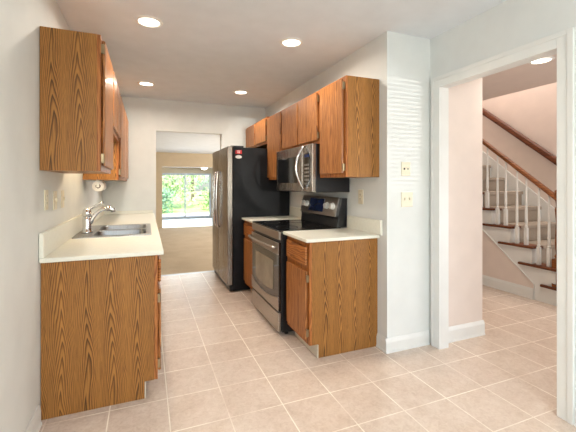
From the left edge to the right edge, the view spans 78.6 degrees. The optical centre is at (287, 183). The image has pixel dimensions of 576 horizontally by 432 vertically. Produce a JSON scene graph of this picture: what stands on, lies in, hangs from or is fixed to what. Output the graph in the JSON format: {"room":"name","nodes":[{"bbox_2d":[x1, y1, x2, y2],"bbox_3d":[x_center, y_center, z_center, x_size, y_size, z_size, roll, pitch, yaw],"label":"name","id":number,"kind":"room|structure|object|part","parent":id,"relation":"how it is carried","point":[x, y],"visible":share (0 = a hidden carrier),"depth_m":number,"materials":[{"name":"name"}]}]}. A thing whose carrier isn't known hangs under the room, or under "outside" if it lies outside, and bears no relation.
{"room":"kitchen","nodes":[
{"label":"kitchen","id":0,"kind":"room"},
{"bbox_2d":[0,0,101,431],"bbox_3d":[-1.175,0.060,1.300,0.120,2.500,7.490,0,0,-22],"label":"wall","id":1,"kind":"structure","parent":0,"point":[23,216],"depth_m":1.70,"materials":[{"name":"paint"}]},
{"bbox_2d":[25,405,41,431],"bbox_3d":[-0.553,1.255,-0.061,0.018,0.110,4.260,0,0,-22],"label":"baseboard","id":2,"kind":"structure","parent":1,"relation":"attached to","point":[35,424],"depth_m":1.84,"materials":[{"name":"white wood"}]},
{"bbox_2d":[44,190,47,209],"bbox_3d":[-1.409,0.093,2.053,0.008,0.118,0.075,0,0,-22],"label":"wall outlet","id":3,"kind":"object","parent":1,"relation":"attached to","point":[45,191],"visible":1,"depth_m":2.03,"materials":[{"name":"beige plastic"}]},
{"bbox_2d":[53,191,57,209],"bbox_3d":[-1.485,0.105,2.253,0.016,0.120,0.085,0,0,-22],"label":"switch plate","id":4,"kind":"object","parent":1,"relation":"attached to","point":[55,199],"visible":1,"depth_m":2.25,"materials":[{"name":"beige plastic"}]},
{"bbox_2d":[61,190,64,207],"bbox_3d":[-1.567,0.105,2.458,0.016,0.120,0.080,0,0,-22],"label":"switch plate","id":5,"kind":"object","parent":1,"relation":"attached to","point":[62,191],"visible":1,"depth_m":2.44,"materials":[{"name":"beige plastic"}]},
{"bbox_2d":[40,26,112,173],"bbox_3d":[-1.326,-0.470,2.269,0.317,0.790,0.610,0,0,-22],"label":"upper cabinet","id":6,"kind":"object","parent":1,"relation":"attached to","point":[76,69],"visible":1,"depth_m":1.99,"materials":[{"name":"brown wood"}]},
{"bbox_3d":[-1.207,-0.470,2.317,0.020,0.790,0.610,0,0,-22],"label":"frame","id":7,"kind":"part","parent":6,"relation":"part of","materials":[{"name":"brown wood"}]},
{"bbox_3d":[-1.188,-0.474,2.325,0.019,0.738,0.550,0,0,-22],"label":"door","id":8,"kind":"part","parent":6,"relation":"part of","materials":[{"name":"brown wood"}]},
{"bbox_2d":[83,98,127,180],"bbox_3d":[-2.030,-0.453,4.018,0.317,0.825,1.564,0,0,-22],"label":"upper cabinet","id":9,"kind":"object","parent":1,"relation":"attached to","point":[119,172],"visible":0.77,"depth_m":3.43,"materials":[{"name":"brown wood"}]},
{"bbox_2d":[92,180,105,190],"bbox_3d":[-1.837,0.015,3.431,0.100,0.110,0.261,0,0,-22],"label":"paper towel roll","id":10,"kind":"object","parent":9,"relation":"attached to","point":[98,185],"visible":0.99,"depth_m":3.33,"materials":[{"name":"cardboard"}]},
{"bbox_3d":[-1.911,-0.453,4.066,0.020,0.825,1.564,0,0,-22],"label":"frame","id":11,"kind":"part","parent":9,"relation":"part of","materials":[{"name":"brown wood"}]},
{"bbox_3d":[-1.700,-0.457,3.597,0.019,0.773,0.477,0,0,-22],"label":"door","id":12,"kind":"part","parent":9,"relation":"part of","materials":[{"name":"brown wood"}]},
{"bbox_3d":[-1.891,-0.457,4.073,0.019,0.773,0.477,0,0,-22],"label":"door","id":13,"kind":"part","parent":9,"relation":"part of","materials":[{"name":"brown wood"}]},
{"bbox_3d":[-2.083,-0.457,4.550,0.019,0.773,0.477,0,0,-22],"label":"door","id":14,"kind":"part","parent":9,"relation":"part of","materials":[{"name":"brown wood"}]},
{"bbox_2d":[113,72,120,141],"bbox_3d":[-1.589,-0.633,2.922,0.317,0.463,0.792,0,0,-22],"label":"upper cabinet","id":15,"kind":"object","parent":1,"relation":"attached to","point":[116,93],"visible":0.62,"depth_m":2.96,"materials":[{"name":"brown wood"}]},
{"bbox_3d":[-1.379,-0.637,2.800,0.019,0.411,0.348,0,0,-22],"label":"door","id":16,"kind":"part","parent":15,"relation":"part of","materials":[{"name":"brown wood"}]},
{"bbox_3d":[-1.470,-0.633,2.970,0.020,0.463,0.792,0,0,-22],"label":"frame","id":17,"kind":"part","parent":15,"relation":"part of","materials":[{"name":"brown wood"}]},
{"bbox_3d":[-1.522,-0.637,3.156,0.019,0.411,0.348,0,0,-22],"label":"door","id":18,"kind":"part","parent":15,"relation":"part of","materials":[{"name":"brown wood"}]},
{"bbox_2d":[102,96,264,218],"bbox_3d":[-1.391,0.150,5.186,2.380,2.680,0.120,0,0,-22],"label":"wall","id":19,"kind":"structure","parent":0,"point":[146,117],"depth_m":4.92,"materials":[{"name":"paint"}]},
{"bbox_2d":[156,152,212,224],"bbox_3d":[-3.696,0.207,12.267,8.700,2.565,0.120,0,0,-22],"label":"wall","id":20,"kind":"structure","parent":0,"point":[163,159],"depth_m":12.08,"materials":[{"name":"paint"}]},
{"bbox_2d":[158,218,213,274],"bbox_3d":[-2.852,1.600,10.305,8.800,0.220,10.470,0,0,-22],"label":"floor","id":21,"kind":"structure","parent":0,"point":[186,249],"depth_m":8.53,"materials":[{"name":"carpet"}]},
{"bbox_2d":[162,167,212,217],"bbox_3d":[-3.914,0.390,13.882,6.300,2.200,3.040,0,0,-22],"label":"wall","id":22,"kind":"structure","parent":0,"point":[164,169],"depth_m":15.35,"materials":[{"name":"paint"}]},
{"bbox_2d":[162,173,210,218],"bbox_3d":[-4.418,0.515,15.215,2.160,1.950,0.130,0,0,-22],"label":"door","id":23,"kind":"structure","parent":22,"relation":"in","point":[184,174],"depth_m":15.18,"materials":[{"name":"metal"}]},
{"bbox_3d":[-4.920,0.515,15.057,1.050,1.890,0.040,0,0,-22],"label":"sliding panel","id":24,"kind":"part","parent":23,"relation":"part of","materials":[{"name":"glass"}]},
{"bbox_3d":[-3.955,0.515,15.391,1.110,1.890,0.040,0,0,-22],"label":"sliding panel","id":25,"kind":"part","parent":23,"relation":"part of","materials":[{"name":"glass"}]},
{"bbox_2d":[161,270,213,276],"bbox_3d":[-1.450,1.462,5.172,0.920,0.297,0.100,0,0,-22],"label":"threshold strip","id":26,"kind":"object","parent":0,"point":[212,270],"depth_m":5.16,"materials":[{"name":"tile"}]},
{"bbox_2d":[156,132,219,153],"bbox_3d":[-2.285,-1.183,8.895,8.800,0.215,7.430,0,0,-22],"label":"ceiling","id":27,"kind":"structure","parent":0,"point":[168,142],"depth_m":9.34,"materials":[{"name":"paint"}]},
{"bbox_2d":[56,0,505,107],"bbox_3d":[0.117,-1.315,1.820,2.906,0.250,7.490,0,0,-22],"label":"ceiling","id":28,"kind":"structure","parent":0,"point":[203,51],"depth_m":2.78,"materials":[{"name":"paint"}]},
{"bbox_2d":[137,81,154,85],"bbox_3d":[-1.676,-1.185,4.165,0.196,0.010,0.196,0,0,-22],"label":"recessed light","id":29,"kind":"object","parent":28,"relation":"in","point":[144,83],"visible":1,"depth_m":4.15,"materials":[{"name":"white plastic"}]},
{"bbox_2d":[135,15,162,27],"bbox_3d":[-1.017,-1.185,2.576,0.196,0.010,0.196,0,0,-22],"label":"recessed light","id":30,"kind":"object","parent":28,"relation":"in","point":[148,21],"visible":1,"depth_m":2.56,"materials":[{"name":"white plastic"}]},
{"bbox_2d":[233,90,248,93],"bbox_3d":[-0.608,-1.185,4.552,0.196,0.010,0.196,0,0,-22],"label":"recessed light","id":31,"kind":"object","parent":28,"relation":"in","point":[235,91],"visible":1,"depth_m":4.54,"materials":[{"name":"white plastic"}]},
{"bbox_2d":[280,37,302,46],"bbox_3d":[0.029,-1.185,2.954,0.196,0.010,0.196,0,0,-22],"label":"recessed light","id":32,"kind":"object","parent":28,"relation":"in","point":[287,42],"visible":1,"depth_m":2.94,"materials":[{"name":"white plastic"}]},
{"bbox_2d":[39,272,575,431],"bbox_3d":[1.508,1.460,2.326,5.865,0.300,7.390,0,0,-22],"label":"floor","id":33,"kind":"structure","parent":0,"point":[225,367],"depth_m":2.35,"materials":[{"name":"tile"}]},
{"bbox_2d":[41,255,160,419],"bbox_3d":[-1.195,0.871,2.358,0.627,0.874,0.632,0,0,-22],"label":"base cabinet","id":34,"kind":"object","parent":33,"relation":"on","point":[101,318],"visible":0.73,"depth_m":2.05,"materials":[{"name":"brown wood"}]},
{"bbox_3d":[-0.932,0.820,2.464,0.020,0.771,0.632,0,0,-22],"label":"frame","id":35,"kind":"part","parent":34,"relation":"part of","materials":[{"name":"brown wood"}]},
{"bbox_3d":[-0.913,0.541,2.472,0.019,0.143,0.576,0,0,-22],"label":"drawer","id":36,"kind":"part","parent":34,"relation":"part of","materials":[{"name":"brown wood"}]},
{"bbox_3d":[-0.913,0.910,2.472,0.019,0.510,0.576,0,0,-22],"label":"door","id":37,"kind":"part","parent":34,"relation":"part of","materials":[{"name":"brown wood"}]},
{"bbox_2d":[244,221,253,291],"bbox_3d":[-0.154,0.871,4.169,0.637,0.874,0.530,0,0,-22],"label":"base cabinet","id":38,"kind":"object","parent":33,"relation":"on","point":[248,229],"visible":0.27,"depth_m":4.11,"materials":[{"name":"brown wood"}]},
{"bbox_3d":[-0.421,0.820,4.061,0.020,0.771,0.530,0,0,-22],"label":"frame","id":39,"kind":"part","parent":38,"relation":"part of","materials":[{"name":"brown wood"}]},
{"bbox_3d":[-0.440,0.910,4.054,0.019,0.510,0.474,0,0,-22],"label":"door","id":40,"kind":"part","parent":38,"relation":"part of","materials":[{"name":"brown wood"}]},
{"bbox_3d":[-0.440,0.541,4.054,0.019,0.143,0.474,0,0,-22],"label":"drawer","id":41,"kind":"part","parent":38,"relation":"part of","materials":[{"name":"brown wood"}]},
{"bbox_2d":[242,206,301,222],"bbox_3d":[-0.164,0.360,4.167,0.657,0.144,0.534,0,0,-22],"label":"countertop","id":42,"kind":"structure","parent":38,"relation":"on","point":[295,213],"depth_m":4.26,"materials":[{"name":"laminate"}]},
{"bbox_2d":[213,145,288,290],"bbox_3d":[-0.574,0.415,4.854,0.865,1.766,1.035,0,0,-22],"label":"refrigerator","id":43,"kind":"object","parent":33,"relation":"on","point":[242,187],"visible":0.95,"depth_m":4.35,"materials":[{"name":"black metal"}]},
{"bbox_3d":[-0.990,0.200,4.813,0.061,0.760,0.026,0,0,-22],"label":"handle","id":44,"kind":"part","parent":43,"relation":"part of","materials":[{"name":"silver metal"}]},
{"bbox_3d":[-1.003,0.383,4.988,0.069,1.674,0.467,0,0,-22],"label":"door","id":45,"kind":"part","parent":43,"relation":"part of","materials":[{"name":"metal"}]},
{"bbox_3d":[-0.933,0.200,4.669,0.061,0.760,0.026,0,0,-22],"label":"handle","id":46,"kind":"part","parent":43,"relation":"part of","materials":[{"name":"silver metal"}]},
{"bbox_3d":[-0.808,0.383,4.504,0.069,1.674,0.560,0,0,-22],"label":"door","id":47,"kind":"part","parent":43,"relation":"part of","materials":[{"name":"metal"}]},
{"bbox_2d":[248,195,346,333],"bbox_3d":[0.048,0.718,3.506,0.754,1.183,0.824,0,0,-22],"label":"range","id":48,"kind":"object","parent":33,"relation":"on","point":[269,258],"visible":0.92,"depth_m":3.31,"materials":[{"name":"silver metal"}]},
{"bbox_3d":[-0.270,0.548,3.379,0.070,0.025,0.785,0,0,-22],"label":"oven handle","id":49,"kind":"part","parent":48,"relation":"part of","materials":[{"name":"metal"}]},
{"bbox_3d":[-0.223,1.192,3.397,0.026,0.165,0.812,0,0,-22],"label":"storage drawer","id":50,"kind":"part","parent":48,"relation":"part of","materials":[{"name":"metal"}]},
{"bbox_3d":[-0.221,0.800,3.398,0.022,0.590,0.812,0,0,-22],"label":"oven door","id":51,"kind":"part","parent":48,"relation":"part of","materials":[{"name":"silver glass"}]},
{"bbox_2d":[252,219,340,231],"bbox_3d":[0.052,0.406,3.508,0.605,0.015,0.824,0,0,-22],"label":"cooktop","id":52,"kind":"object","parent":48,"relation":"in","point":[297,224],"depth_m":3.38,"materials":[{"name":"black glass"}]},
{"bbox_3d":[0.310,0.216,3.631,0.052,0.180,0.785,0,0,-22],"label":"control panel","id":53,"kind":"part","parent":48,"relation":"part of","materials":[{"name":"metal"}]},
{"bbox_3d":[0.368,0.210,3.425,0.038,0.067,0.068,0,0,-22],"label":"knob","id":54,"kind":"part","parent":48,"relation":"part of","materials":[{"name":"white plastic"}]},
{"bbox_3d":[0.409,0.210,3.323,0.038,0.067,0.068,0,0,-22],"label":"knob","id":55,"kind":"part","parent":48,"relation":"part of","materials":[{"name":"white plastic"}]},
{"bbox_2d":[286,236,377,357],"bbox_3d":[0.349,0.871,2.932,0.627,0.874,0.444,0,0,-22],"label":"base cabinet","id":56,"kind":"object","parent":33,"relation":"on","point":[332,286],"visible":0.8,"depth_m":2.73,"materials":[{"name":"brown wood"}]},
{"bbox_3d":[0.067,0.541,2.819,0.019,0.143,0.388,0,0,-22],"label":"drawer","id":57,"kind":"part","parent":56,"relation":"part of","materials":[{"name":"brown wood"}]},
{"bbox_3d":[0.067,0.910,2.819,0.019,0.510,0.388,0,0,-22],"label":"door","id":58,"kind":"part","parent":56,"relation":"part of","materials":[{"name":"brown wood"}]},
{"bbox_3d":[0.086,0.820,2.826,0.020,0.771,0.444,0,0,-22],"label":"frame","id":59,"kind":"part","parent":56,"relation":"part of","materials":[{"name":"brown wood"}]},
{"bbox_2d":[283,215,382,242],"bbox_3d":[0.352,0.360,2.900,0.647,0.144,0.518,0,0,-22],"label":"countertop","id":60,"kind":"structure","parent":56,"relation":"on","point":[357,227],"depth_m":2.87,"materials":[{"name":"laminate"}]},
{"bbox_2d":[482,150,556,305],"bbox_3d":[3.029,0.315,4.658,1.017,1.990,2.209,0,0,-22],"label":"staircase","id":61,"kind":"structure","parent":33,"relation":"on","point":[502,259],"depth_m":4.44,"materials":[{"name":"wood"}]},
{"bbox_3d":[2.612,0.547,4.405,0.016,0.018,0.364,0,0,-22],"label":"cove molding","id":62,"kind":"part","parent":61,"relation":"part of","materials":[{"name":"white wood"}]},
{"bbox_2d":[482,275,533,299],"bbox_3d":[2.474,1.248,4.743,0.018,0.125,1.626,0,0,-22],"label":"baseboard","id":63,"kind":"structure","parent":61,"relation":"attached to","point":[527,292],"depth_m":4.26,"materials":[{"name":"white wood"}]},
{"bbox_3d":[2.493,0.553,4.749,0.015,1.512,1.630,0,0,-22],"label":"panel","id":64,"kind":"part","parent":61,"relation":"part of","materials":[{"name":"paint"}]},
{"bbox_3d":[2.498,0.587,4.699,0.016,1.447,1.560,0,0,-22],"label":"stringer molding","id":65,"kind":"part","parent":61,"relation":"part of","materials":[{"name":"white wood"}]},
{"bbox_3d":[2.706,0.747,4.171,0.016,0.018,0.364,0,0,-22],"label":"cove molding","id":66,"kind":"part","parent":61,"relation":"part of","materials":[{"name":"white wood"}]},
{"bbox_2d":[482,138,556,287],"bbox_3d":[2.577,-0.115,4.621,0.090,2.449,1.910,0,0,-22],"label":"stair railing","id":67,"kind":"object","parent":61,"relation":"on","point":[551,262],"visible":0.44,"depth_m":4.11,"materials":[{"name":"white wood"}]},
{"bbox_3d":[2.577,-0.552,4.621,0.068,1.574,1.910,0,0,-22],"label":"handrail","id":68,"kind":"part","parent":67,"relation":"part of","materials":[{"name":"brown wood"}]},
{"bbox_3d":[2.913,0.580,3.786,0.090,1.060,0.090,0,0,-22],"label":"newel post","id":69,"kind":"part","parent":67,"relation":"part of","materials":[{"name":"wood"}]},
{"bbox_3d":[2.800,0.947,3.938,0.016,0.018,0.364,0,0,-22],"label":"cove molding","id":70,"kind":"part","parent":61,"relation":"part of","materials":[{"name":"white wood"}]},
{"bbox_3d":[-1.927,0.871,4.178,0.627,0.874,1.344,0,0,-22],"label":"base cabinet","id":71,"kind":"object","parent":33,"relation":"on","visible":0},
{"bbox_2d":[39,204,163,262],"bbox_3d":[-1.613,0.350,3.416,0.641,0.164,2.992,0,0,-22],"label":"countertop","id":72,"kind":"structure","parent":71,"relation":"on","point":[56,244],"depth_m":2.36,"materials":[{"name":"laminate"}]},
{"bbox_2d":[81,202,115,233],"bbox_3d":[-1.569,0.273,2.915,0.255,0.255,0.086,0,0,-22],"label":"faucet","id":73,"kind":"object","parent":72,"relation":"on","point":[87,219],"visible":1,"depth_m":2.87,"materials":[{"name":"silver metal"}]},
{"bbox_3d":[-1.591,0.186,2.906,0.119,0.082,0.023,0,0,-22],"label":"lever","id":74,"kind":"part","parent":73,"relation":"part of","materials":[{"name":"silver metal"}]},
{"bbox_3d":[-1.578,0.260,2.912,0.145,0.142,0.039,0,0,-22],"label":"spout","id":75,"kind":"part","parent":73,"relation":"part of","materials":[{"name":"silver metal"}]},
{"bbox_2d":[72,223,150,238],"bbox_3d":[-1.499,0.494,3.086,0.554,0.188,0.845,0,0,-22],"label":"sink","id":76,"kind":"object","parent":72,"relation":"in","point":[99,231],"visible":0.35,"depth_m":3.10,"materials":[{"name":"metal"}]},
{"bbox_3d":[-1.390,0.494,2.936,0.383,0.188,0.355,0,0,-22],"label":"bowl","id":77,"kind":"part","parent":76,"relation":"part of","materials":[{"name":"metal"}]},
{"bbox_3d":[-1.533,0.494,3.293,0.383,0.188,0.355,0,0,-22],"label":"bowl","id":78,"kind":"part","parent":76,"relation":"part of","materials":[{"name":"metal"}]},
{"bbox_2d":[265,31,429,341],"bbox_3d":[0.406,0.060,4.216,0.431,2.500,3.020,0,0,-22],"label":"wall","id":79,"kind":"structure","parent":0,"point":[400,62],"depth_m":2.82,"materials":[{"name":"paint"}]},
{"bbox_2d":[246,117,268,148],"bbox_3d":[-0.318,-0.686,5.000,0.322,0.343,1.019,0,0,-22],"label":"upper cabinet","id":80,"kind":"object","parent":79,"relation":"attached to","point":[256,134],"visible":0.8,"depth_m":4.83,"materials":[{"name":"brown wood"}]},
{"bbox_3d":[-0.552,-0.691,5.174,0.019,0.291,0.462,0,0,-22],"label":"door","id":81,"kind":"part","parent":80,"relation":"part of","materials":[{"name":"brown wood"}]},
{"bbox_3d":[-0.366,-0.691,4.713,0.019,0.291,0.462,0,0,-22],"label":"door","id":82,"kind":"part","parent":80,"relation":"part of","materials":[{"name":"brown wood"}]},
{"bbox_2d":[267,110,282,179],"bbox_3d":[-0.029,-0.445,4.280,0.322,0.790,0.527,0,0,-22],"label":"upper cabinet","id":83,"kind":"object","parent":79,"relation":"attached to","point":[274,122],"visible":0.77,"depth_m":4.21,"materials":[{"name":"brown wood"}]},
{"bbox_2d":[290,206,301,217],"bbox_3d":[0.131,0.347,4.286,0.022,0.118,0.534,0,0,-22],"label":"backsplash","id":84,"kind":"structure","parent":79,"relation":"attached to","point":[294,211],"depth_m":4.35,"materials":[{"name":"laminate"}]},
{"bbox_2d":[282,90,319,149],"bbox_3d":[0.244,-0.600,3.603,0.322,0.476,0.927,0,0,-22],"label":"upper cabinet","id":85,"kind":"object","parent":79,"relation":"attached to","point":[300,120],"visible":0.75,"depth_m":3.43,"materials":[{"name":"brown wood"}]},
{"bbox_3d":[0.019,-0.604,3.756,0.019,0.424,0.416,0,0,-22],"label":"door","id":86,"kind":"part","parent":85,"relation":"part of","materials":[{"name":"brown wood"}]},
{"bbox_3d":[0.188,-0.604,3.337,0.019,0.424,0.416,0,0,-22],"label":"door","id":87,"kind":"part","parent":85,"relation":"part of","materials":[{"name":"brown wood"}]},
{"bbox_2d":[276,143,349,192],"bbox_3d":[0.177,-0.140,3.556,0.477,0.437,0.895,0,0,-22],"label":"microwave","id":88,"kind":"object","parent":85,"relation":"attached to","point":[297,168],"visible":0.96,"depth_m":3.22,"materials":[{"name":"silver metal"}]},
{"bbox_3d":[0.005,-0.143,3.593,0.012,0.424,0.692,0,0,-22],"label":"door","id":89,"kind":"part","parent":88,"relation":"part of","materials":[{"name":"metal"}]},
{"bbox_3d":[0.063,-0.143,3.510,0.033,0.429,0.895,0,0,-22],"label":"panel","id":90,"kind":"part","parent":88,"relation":"part of","materials":[{"name":"metal"}]},
{"bbox_3d":[0.106,-0.151,3.223,0.097,0.408,0.025,0,0,-22],"label":"handle","id":91,"kind":"part","parent":88,"relation":"part of","materials":[{"name":"silver metal"}]},
{"bbox_3d":[0.171,-0.127,3.192,0.004,0.303,0.125,0,0,-22],"label":"control panel","id":92,"kind":"part","parent":88,"relation":"part of","materials":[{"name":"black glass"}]},
{"bbox_2d":[320,75,378,177],"bbox_3d":[0.498,-0.447,2.964,0.327,0.783,0.437,0,0,-22],"label":"upper cabinet","id":93,"kind":"object","parent":79,"relation":"attached to","point":[349,105],"visible":1,"depth_m":2.78,"materials":[{"name":"brown wood"}]},
{"bbox_3d":[0.355,-0.451,2.906,0.019,0.731,0.377,0,0,-22],"label":"door","id":94,"kind":"part","parent":93,"relation":"part of","materials":[{"name":"brown wood"}]},
{"bbox_3d":[0.374,-0.447,2.914,0.020,0.783,0.437,0,0,-22],"label":"frame","id":95,"kind":"part","parent":93,"relation":"part of","materials":[{"name":"brown wood"}]},
{"bbox_2d":[358,190,362,203],"bbox_3d":[0.632,0.112,3.065,0.008,0.125,0.074,0,0,-22],"label":"wall outlet","id":96,"kind":"object","parent":79,"relation":"attached to","point":[360,192],"visible":1,"depth_m":3.06,"materials":[{"name":"beige plastic"}]},
{"bbox_2d":[347,215,382,234],"bbox_3d":[0.645,0.347,3.008,0.022,0.118,0.500,0,0,-22],"label":"backsplash","id":97,"kind":"structure","parent":79,"relation":"attached to","point":[368,225],"depth_m":2.96,"materials":[{"name":"laminate"}]},
{"bbox_2d":[376,333,386,352],"bbox_3d":[0.739,1.255,2.787,0.018,0.110,0.120,0,0,-22],"label":"baseboard","id":98,"kind":"structure","parent":79,"relation":"attached to","point":[380,340],"depth_m":2.79,"materials":[{"name":"white wood"}]},
{"bbox_2d":[401,162,409,175],"bbox_3d":[0.937,-0.120,2.798,0.088,0.110,0.007,0,0,-22],"label":"jack plate","id":99,"kind":"object","parent":79,"relation":"attached to","point":[405,166],"visible":1,"depth_m":2.79,"materials":[{"name":"beige plastic"}]},
{"bbox_2d":[401,192,412,206],"bbox_3d":[0.949,0.123,2.798,0.112,0.118,0.016,0,0,-22],"label":"switch plate","id":100,"kind":"object","parent":79,"relation":"attached to","point":[406,197],"visible":1,"depth_m":2.80,"materials":[{"name":"beige plastic"}]},
{"bbox_2d":[385,330,429,353],"bbox_3d":[0.956,1.255,2.800,0.429,0.110,0.018,0,0,-22],"label":"baseboard","id":101,"kind":"structure","parent":79,"relation":"attached to","point":[414,340],"depth_m":2.79,"materials":[{"name":"white wood"}]},
{"bbox_2d":[431,27,574,424],"bbox_3d":[1.399,0.229,2.402,0.102,2.162,1.027,0,0,-22],"label":"door frame","id":102,"kind":"structure","parent":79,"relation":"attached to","point":[563,41],"depth_m":1.98,"materials":[{"name":"white wood"}]},
{"bbox_2d":[449,78,481,326],"bbox_3d":[1.065,0.110,3.992,0.474,2.400,2.188,0,0,-22],"label":"wall","id":103,"kind":"structure","parent":0,"point":[465,99],"depth_m":2.99,"materials":[{"name":"paint"}]},
{"bbox_2d":[449,320,484,342],"bbox_3d":[1.485,1.248,2.972,0.482,0.125,0.018,0,0,-22],"label":"baseboard","id":104,"kind":"structure","parent":103,"relation":"attached to","point":[460,332],"depth_m":2.98,"materials":[{"name":"white wood"}]},
{"bbox_2d":[430,0,575,404],"bbox_3d":[2.016,0.060,0.892,0.075,2.500,4.350,0,0,-22],"label":"wall","id":105,"kind":"structure","parent":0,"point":[511,24],"depth_m":2.37,"materials":[{"name":"paint"}]},
{"bbox_2d":[574,405,575,426],"bbox_3d":[2.148,1.255,0.440,0.018,0.110,3.172,0,0,-22],"label":"baseboard","id":106,"kind":"structure","parent":105,"relation":"attached to","point":[575,405],"depth_m":1.91,"materials":[{"name":"white wood"}]},
{"bbox_2d":[482,82,556,263],"bbox_3d":[4.237,-0.990,3.214,0.140,4.600,5.800,0,0,-22],"label":"wall","id":107,"kind":"structure","parent":0,"point":[532,112],"depth_m":5.02,"materials":[{"name":"paint"}]},
{"bbox_2d":[482,107,556,165],"bbox_3d":[3.410,-0.581,4.956,0.094,1.565,1.850,0,0,-22],"label":"wall handrail","id":108,"kind":"object","parent":107,"relation":"attached to","point":[493,118],"visible":0.81,"depth_m":5.04,"materials":[{"name":"wood"}]},
{"bbox_2d":[482,54,556,100],"bbox_3d":[2.407,-1.265,2.478,1.834,0.350,5.800,0,0,-22],"label":"ceiling","id":109,"kind":"structure","parent":0,"point":[525,76],"depth_m":3.67,"materials":[{"name":"paint"}]},
{"bbox_2d":[529,56,554,63],"bbox_3d":[2.226,-1.085,3.094,0.196,0.010,0.196,0,0,-22],"label":"recessed light","id":110,"kind":"object","parent":109,"relation":"in","point":[550,58],"visible":0.74,"depth_m":3.09,"materials":[{"name":"white plastic"}]},
{"label":"outside","id":111,"kind":"structure","parent":0,"visible":0},
{"bbox_2d":[162,192,208,213],"bbox_3d":[-12.318,1.700,44.013,90.000,0.220,59.140,0,0,-22],"label":"lawn","id":112,"kind":"structure","parent":111,"point":[193,208],"depth_m":25.45,"materials":[{"name":"green plant"}]},
{"bbox_2d":[162,188,179,213],"bbox_3d":[-6.914,0.821,19.255,1.858,1.658,1.911,0,0,-7],"label":"shrub","id":113,"kind":"object","parent":112,"relation":"on","point":[166,195],"visible":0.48,"depth_m":19.09,"materials":[{"name":"green plant"}]},
{"bbox_2d":[162,175,198,207],"bbox_3d":[-8.360,-1.434,22.709,5.137,6.294,5.497,0,0,-22],"label":"tree","id":114,"kind":"object","parent":112,"relation":"on","point":[172,185],"visible":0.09,"depth_m":22.52,"materials":[{"name":"green plant"}]},
{"bbox_2d":[177,175,203,201],"bbox_3d":[-8.780,-2.517,31.704,6.352,8.224,6.109,0,0,-22],"label":"tree","id":115,"kind":"object","parent":112,"relation":"on","point":[191,177],"visible":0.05,"depth_m":31.35,"materials":[{"name":"green plant"}]},
{"bbox_2d":[187,175,208,195],"bbox_3d":[-9.158,-3.830,45.535,10.088,11.188,9.135,0,0,18],"label":"tree","id":116,"kind":"object","parent":112,"relation":"on","point":[202,175],"visible":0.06,"depth_m":46.22,"materials":[{"name":"green plant"}]},
{"bbox_2d":[198,187,208,210],"bbox_3d":[-4.320,0.743,21.301,2.077,1.812,2.320,0,0,-22],"label":"shrub","id":117,"kind":"object","parent":112,"relation":"on","point":[207,197],"visible":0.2,"depth_m":21.06,"materials":[{"name":"green plant"}]},
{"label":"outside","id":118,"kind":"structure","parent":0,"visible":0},
{"bbox_2d":[162,213,208,216],"bbox_3d":[-4.699,1.570,17.038,8.000,0.040,3.400,0,0,-22],"label":"patio","id":119,"kind":"structure","parent":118,"point":[181,214],"depth_m":17.89,"materials":[{"name":"concrete"}]}
]}

